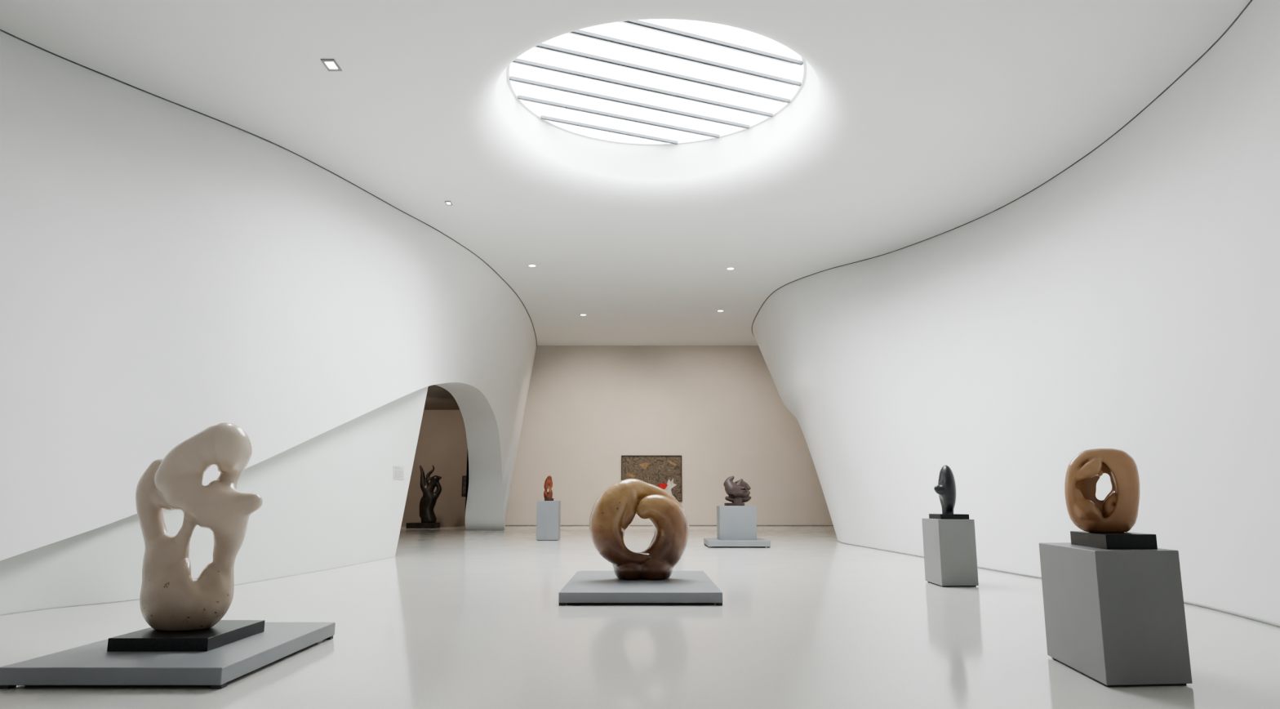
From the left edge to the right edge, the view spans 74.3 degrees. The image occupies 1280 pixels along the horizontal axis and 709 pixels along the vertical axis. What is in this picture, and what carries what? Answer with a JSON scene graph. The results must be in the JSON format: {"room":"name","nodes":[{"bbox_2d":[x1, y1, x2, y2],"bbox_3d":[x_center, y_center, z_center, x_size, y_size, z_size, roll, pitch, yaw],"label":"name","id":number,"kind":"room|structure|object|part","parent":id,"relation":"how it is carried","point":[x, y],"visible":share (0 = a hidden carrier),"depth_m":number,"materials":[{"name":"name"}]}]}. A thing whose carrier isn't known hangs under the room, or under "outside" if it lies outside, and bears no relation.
{"room":"museum","nodes":[
{"label":"museum","id":0,"kind":"room"},
{"bbox_2d":[0,386,428,613],"bbox_3d":[-6.106,1.394,13.409,0.956,4.193,15.951,-1,-10,7],"label":"wall panel","id":1,"kind":"object","parent":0,"point":[331,499],"visible":0.61,"depth_m":13.98,"materials":[{"name":"white paint"}]},
{"bbox_2d":[393,465,404,479],"bbox_3d":[-5.338,2.610,18.684,0.035,0.301,0.705,-1,-10,3],"label":"wall label","id":2,"kind":"object","parent":1,"relation":"attached to","point":[398,471],"visible":1,"depth_m":18.67,"materials":[{"name":"white paper"}]},
{"bbox_2d":[0,31,536,559],"bbox_3d":[-8.159,-0.130,17.258,5.872,8.500,46.326,-1,-10,3],"label":"wall","id":3,"kind":"structure","parent":0,"point":[170,273],"depth_m":13.83,"materials":[{"name":"white paint"}]},
{"bbox_2d":[0,555,395,615],"bbox_3d":[-6.063,3.208,11.614,0.499,0.016,13.061,-1,-10,8],"label":"baseboard","id":4,"kind":"structure","parent":3,"relation":"attached to","point":[393,556],"depth_m":10.10,"materials":[{"name":"grey paint"}]},
{"bbox_2d":[0,29,537,346],"bbox_3d":[-8.123,-4.322,17.930,3.100,0.028,46.442,-2,-10,11],"label":"trim","id":5,"kind":"structure","parent":3,"relation":"attached to","point":[0,29],"depth_m":16.94,"materials":[{"name":"black metal"}]},
{"bbox_2d":[400,409,467,525],"bbox_3d":[-10.990,5.291,39.667,8.020,5.400,0.001,0,-10,0],"label":"wall","id":6,"kind":"structure","parent":0,"point":[442,442],"depth_m":39.69,"materials":[{"name":"paint"}]},
{"bbox_2d":[461,475,466,495],"bbox_3d":[-8.188,6.144,39.495,0.269,0.941,0.050,0,-10,0],"label":"framed picture","id":7,"kind":"object","parent":6,"relation":"attached to","point":[464,477],"visible":0.61,"depth_m":39.49},
{"bbox_2d":[423,384,459,409],"bbox_3d":[-10.990,0.770,29.292,8.020,0.001,22.000,0,-10,0],"label":"ceiling","id":8,"kind":"structure","parent":0,"point":[437,397],"depth_m":36.37,"materials":[{"name":"paint"}]},
{"bbox_2d":[465,449,468,509],"bbox_3d":[-6.980,3.431,28.835,0.001,5.400,22.000,0,-10,0],"label":"wall","id":9,"kind":"structure","parent":0,"point":[467,473],"depth_m":34.15,"materials":[{"name":"paint"}]},
{"bbox_2d":[435,382,504,529],"bbox_3d":[-6.125,2.373,21.789,2.057,5.099,25.852,0,-10,0],"label":"wall","id":10,"kind":"structure","parent":0,"point":[484,510],"depth_m":33.88,"materials":[{"name":"white paint"}]},
{"bbox_2d":[0,0,1250,345],"bbox_3d":[-1.000,-5.154,18.134,30.000,1.700,50.000,0,-10,0],"label":"ceiling","id":11,"kind":"structure","parent":0,"point":[909,122],"depth_m":16.62,"materials":[{"name":"paint"}]},
{"bbox_2d":[320,58,342,71],"bbox_3d":[-5.255,-4.924,14.385,0.230,0.020,0.380,0,-10,0],"label":"recessed light","id":12,"kind":"object","parent":11,"relation":"in","point":[331,64],"visible":1,"depth_m":14.38,"materials":[{"name":"beige plastic"}]},
{"bbox_2d":[444,200,452,204],"bbox_3d":[-4.775,-3.773,21.084,0.140,0.020,0.260,0,-10,0],"label":"recessed light","id":13,"kind":"object","parent":11,"relation":"in","point":[447,202],"visible":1,"depth_m":21.08,"materials":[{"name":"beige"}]},
{"bbox_2d":[509,18,803,142],"bbox_3d":[0.350,-5.958,18.475,6.400,0.001,6.400,0,-10,0],"label":"window","id":14,"kind":"structure","parent":11,"relation":"attached to","point":[618,30],"depth_m":18.30,"materials":[{"name":"white glass"}]},
{"bbox_2d":[540,115,678,144],"bbox_3d":[-0.727,-5.501,20.850,3.621,0.073,0.205,4,-11,-24],"label":"trim","id":15,"kind":"structure","parent":14,"relation":"attached to","point":[542,117],"depth_m":20.74,"materials":[{"name":"grey metal"}]},
{"bbox_2d":[517,94,719,137],"bbox_3d":[-0.413,-5.620,20.157,5.181,0.073,0.205,4,-11,-24],"label":"trim","id":16,"kind":"structure","parent":14,"relation":"attached to","point":[519,96],"depth_m":20.01,"materials":[{"name":"grey metal"}]},
{"bbox_2d":[509,75,750,128],"bbox_3d":[-0.100,-5.739,19.464,5.986,0.073,0.205,4,-11,-24],"label":"trim","id":17,"kind":"structure","parent":14,"relation":"attached to","point":[511,77],"depth_m":19.29,"materials":[{"name":"grey metal"}]},
{"bbox_2d":[511,57,773,117],"bbox_3d":[0.213,-5.859,18.770,6.331,0.073,0.205,4,-11,-24],"label":"slat","id":18,"kind":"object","parent":14,"relation":"attached to","point":[516,60],"depth_m":18.60,"materials":[{"name":"grey metal"}]},
{"bbox_2d":[533,43,790,103],"bbox_3d":[0.526,-5.978,18.077,6.269,0.073,0.205,4,-11,-24],"label":"trim","id":19,"kind":"structure","parent":14,"relation":"attached to","point":[543,46],"depth_m":17.96,"materials":[{"name":"grey metal"}]},
{"bbox_2d":[568,29,801,86],"bbox_3d":[0.839,-6.097,17.384,5.799,0.073,0.205,4,-11,-24],"label":"trim","id":20,"kind":"structure","parent":14,"relation":"attached to","point":[593,35],"depth_m":17.34,"materials":[{"name":"grey metal"}]},
{"bbox_2d":[618,19,803,65],"bbox_3d":[1.153,-6.216,16.691,4.818,0.073,0.205,4,-11,-24],"label":"trim","id":21,"kind":"structure","parent":14,"relation":"attached to","point":[640,23],"depth_m":16.76,"materials":[{"name":"grey metal"}]},
{"bbox_2d":[506,56,806,145],"bbox_3d":[0.350,-5.931,18.471,6.500,0.045,6.500,0,-10,0],"label":"trim","id":22,"kind":"structure","parent":11,"relation":"attached to","point":[799,88],"depth_m":20.57,"materials":[{"name":"white paint"}]},
{"bbox_2d":[0,525,1279,708],"bbox_3d":[-1.000,4.061,16.551,30.000,0.001,50.000,0,-10,0],"label":"floor","id":23,"kind":"structure","parent":0,"point":[460,617],"depth_m":7.46,"materials":[{"name":"plastic"}]},
{"bbox_2d":[0,622,335,688],"bbox_3d":[-3.415,2.255,6.441,1.450,0.135,2.060,0,-10,0],"label":"display platform","id":24,"kind":"object","parent":23,"relation":"on","point":[90,664],"visible":0.77,"depth_m":5.62,"materials":[{"name":"grey paint"}]},
{"bbox_2d":[106,422,264,650],"bbox_3d":[-3.476,1.370,6.619,1.024,1.671,0.930,0,-10,0],"label":"abstract sculpture","id":25,"kind":"object","parent":24,"relation":"on","point":[183,611],"visible":1,"depth_m":6.48,"materials":[{"name":"beige stone"}]},
{"bbox_2d":[405,464,441,528],"bbox_3d":[-9.297,6.150,36.688,1.333,2.700,1.000,0,-10,0],"label":"abstract sculpture","id":26,"kind":"object","parent":23,"relation":"on","point":[428,501],"visible":1,"depth_m":36.49,"materials":[{"name":"brown metal"}]},
{"bbox_2d":[536,500,560,540],"bbox_3d":[-2.776,5.038,25.686,0.654,1.165,0.700,0,-10,0],"label":"pedestal","id":27,"kind":"object","parent":23,"relation":"on","point":[548,512],"visible":1,"depth_m":25.35,"materials":[{"name":"grey paint"}]},
{"bbox_2d":[543,475,553,500],"bbox_3d":[-2.796,4.089,25.849,0.299,0.762,0.240,0,-10,0],"label":"abstract sculpture","id":28,"kind":"object","parent":27,"relation":"on","point":[548,495],"visible":0.99,"depth_m":25.78,"materials":[{"name":"orange stone"}]},
{"bbox_2d":[558,570,722,604],"bbox_3d":[0.007,3.073,11.232,1.895,0.145,3.020,0,-10,0],"label":"display platform","id":29,"kind":"object","parent":23,"relation":"on","point":[584,586],"visible":0.98,"depth_m":10.09,"materials":[{"name":"grey paint"}]},
{"bbox_2d":[589,478,688,579],"bbox_3d":[-0.009,2.373,11.551,1.366,1.343,0.610,0,-10,0],"label":"abstract sculpture","id":30,"kind":"object","parent":29,"relation":"on","point":[615,509],"visible":1,"depth_m":11.32,"materials":[{"name":"brown stone"}]},
{"bbox_3d":[0.007,3.132,11.222,1.716,0.026,2.735,0,-10,0],"label":"recessed frame","id":31,"kind":"part","parent":29,"relation":"part of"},
{"bbox_2d":[703,537,770,547],"bbox_3d":[2.517,4.943,22.191,1.569,0.170,1.700,0,-10,0],"label":"display platform","id":32,"kind":"object","parent":23,"relation":"on","point":[710,542],"visible":0.99,"depth_m":21.36,"materials":[{"name":"grey paint"}]},
{"bbox_2d":[716,505,756,539],"bbox_3d":[2.548,4.442,22.353,0.952,0.872,0.850,0,-10,0],"label":"pedestal","id":33,"kind":"object","parent":32,"relation":"on","point":[733,522],"visible":1,"depth_m":21.94,"materials":[{"name":"grey paint"}]},
{"bbox_2d":[723,475,751,505],"bbox_3d":[2.592,3.622,22.471,0.739,0.784,0.421,0,-10,0],"label":"abstract sculpture","id":34,"kind":"object","parent":33,"relation":"on","point":[738,491],"visible":1,"depth_m":22.36,"materials":[{"name":"grey stone"}]},
{"bbox_3d":[2.548,4.016,22.426,0.892,0.007,0.790,0,-10,0],"label":"plate","id":35,"kind":"part","parent":33,"relation":"part of","materials":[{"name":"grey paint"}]},
{"bbox_3d":[2.517,5.011,22.179,1.341,0.031,1.453,0,-10,0],"label":"recessed frame","id":36,"kind":"part","parent":32,"relation":"part of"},
{"bbox_2d":[921,517,978,586],"bbox_3d":[4.490,2.855,12.265,0.568,0.925,0.862,0,-10,0],"label":"pedestal","id":37,"kind":"object","parent":23,"relation":"on","point":[949,545],"visible":0.93,"depth_m":11.90,"materials":[{"name":"grey paint"}]},
{"bbox_2d":[928,464,968,519],"bbox_3d":[4.505,2.012,12.388,0.410,0.778,0.500,0,-10,0],"label":"abstract sculpture","id":38,"kind":"object","parent":37,"relation":"on","point":[945,488],"visible":1,"depth_m":12.26,"materials":[{"name":"black stone"}]},
{"bbox_2d":[1039,542,1192,686],"bbox_3d":[3.382,1.826,6.098,0.583,0.865,1.218,-1,-10,7],"label":"pedestal","id":39,"kind":"object","parent":23,"relation":"on","point":[1116,617],"visible":0.92,"depth_m":5.60,"materials":[{"name":"grey paint"}]},
{"bbox_2d":[1064,448,1157,548],"bbox_3d":[3.387,1.041,6.178,0.534,0.706,0.668,0,-10,0],"label":"abstract sculpture","id":40,"kind":"object","parent":39,"relation":"on","point":[1105,523],"visible":1,"depth_m":6.10,"materials":[{"name":"brown wood"}]},
{"bbox_2d":[505,345,832,524],"bbox_3d":[-1.000,3.765,39.939,30.000,8.500,0.001,0,-10,0],"label":"wall","id":41,"kind":"structure","parent":0,"point":[721,408],"depth_m":39.96,"materials":[{"name":"paint"}]},
{"bbox_2d":[621,454,682,501],"bbox_3d":[0.542,5.799,39.549,2.844,2.142,0.080,0,-10,0],"label":"painting","id":42,"kind":"object","parent":41,"relation":"attached to","point":[662,471],"visible":0.75,"depth_m":39.61,"materials":[{"name":"brown paint"}]},
{"bbox_2d":[505,524,833,525],"bbox_3d":[1.750,7.911,39.207,17.500,0.060,0.060,0,-10,0],"label":"baseboard","id":43,"kind":"structure","parent":41,"relation":"attached to","point":[505,524],"depth_m":39.19,"materials":[{"name":"beige paint"}]},
{"bbox_2d":[752,0,1279,626],"bbox_3d":[7.582,-0.128,17.271,5.835,8.500,46.000,0,-10,0],"label":"wall","id":44,"kind":"structure","parent":0,"point":[1128,301],"depth_m":14.74,"materials":[{"name":"white paint"}]},
{"bbox_2d":[751,0,1252,334],"bbox_3d":[7.525,-4.302,18.049,4.185,0.028,45.981,1,-10,-3],"label":"trim","id":45,"kind":"structure","parent":44,"relation":"attached to","point":[1251,1],"depth_m":18.29,"materials":[{"name":"black metal"}]},
{"bbox_2d":[837,539,1279,626],"bbox_3d":[6.347,4.068,16.715,3.030,0.024,46.308,-1,-10,6],"label":"baseboard","id":46,"kind":"structure","parent":44,"relation":"attached to","point":[1186,602],"depth_m":9.72,"materials":[{"name":"grey paint"}]}
]}

